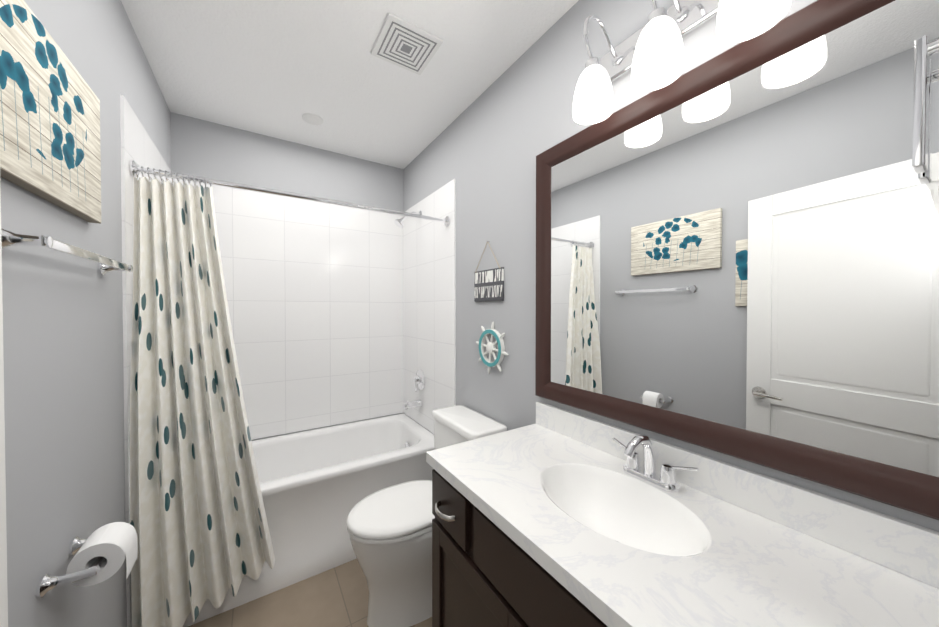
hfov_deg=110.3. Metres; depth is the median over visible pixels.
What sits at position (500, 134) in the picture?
wall
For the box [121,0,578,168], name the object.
ceiling
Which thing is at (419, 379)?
shower fixture
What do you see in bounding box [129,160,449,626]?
shower curtain
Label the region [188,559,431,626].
floor
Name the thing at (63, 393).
wall
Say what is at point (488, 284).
sign plaque
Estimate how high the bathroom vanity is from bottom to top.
1.078 m
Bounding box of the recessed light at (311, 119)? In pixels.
[302,113,322,124]
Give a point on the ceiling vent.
(402, 43)
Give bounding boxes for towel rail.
[1,227,132,274]
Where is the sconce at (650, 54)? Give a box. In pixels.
[572,0,790,124]
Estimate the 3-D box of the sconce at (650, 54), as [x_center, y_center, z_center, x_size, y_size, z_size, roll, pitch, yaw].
[0.553,-0.811,0.918,0.220,0.324,0.560,0,1,-33]
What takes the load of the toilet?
on the floor
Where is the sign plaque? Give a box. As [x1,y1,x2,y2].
[474,241,503,301]
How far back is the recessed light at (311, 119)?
2.09 m
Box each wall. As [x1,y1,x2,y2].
[0,0,170,626]
[120,95,175,626]
[170,112,403,440]
[176,179,403,439]
[400,179,455,433]
[404,0,938,531]
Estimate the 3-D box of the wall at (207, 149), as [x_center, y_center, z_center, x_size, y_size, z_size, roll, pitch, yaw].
[-1.254,0.079,2.518,1.530,2.680,0.120,0,1,-33]
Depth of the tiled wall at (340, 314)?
2.47 m
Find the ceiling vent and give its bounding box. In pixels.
[371,13,442,74]
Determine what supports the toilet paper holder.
attached to the wall at (63, 393)
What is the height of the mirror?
1.080 m
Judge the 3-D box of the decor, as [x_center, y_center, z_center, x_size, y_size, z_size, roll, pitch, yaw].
[0.114,0.188,1.780,0.031,0.288,0.288,0,1,-33]
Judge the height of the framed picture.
0.395 m
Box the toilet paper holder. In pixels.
[36,522,137,597]
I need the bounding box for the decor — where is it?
[476,322,507,373]
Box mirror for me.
[535,0,938,519]
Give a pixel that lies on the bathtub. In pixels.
(317, 486)
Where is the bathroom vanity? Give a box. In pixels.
[426,401,938,626]
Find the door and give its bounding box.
[0,185,7,626]
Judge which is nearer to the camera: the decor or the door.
the door
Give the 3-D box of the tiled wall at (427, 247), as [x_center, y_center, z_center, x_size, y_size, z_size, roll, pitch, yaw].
[-0.330,0.272,2.492,0.010,2.295,0.870,0,1,-33]
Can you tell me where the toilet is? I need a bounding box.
[347,405,506,626]
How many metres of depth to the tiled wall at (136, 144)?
1.32 m
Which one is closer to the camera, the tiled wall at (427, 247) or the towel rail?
the towel rail
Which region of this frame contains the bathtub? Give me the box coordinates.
[182,413,434,626]
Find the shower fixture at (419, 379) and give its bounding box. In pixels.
[394,211,424,409]
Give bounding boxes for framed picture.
[0,0,100,223]

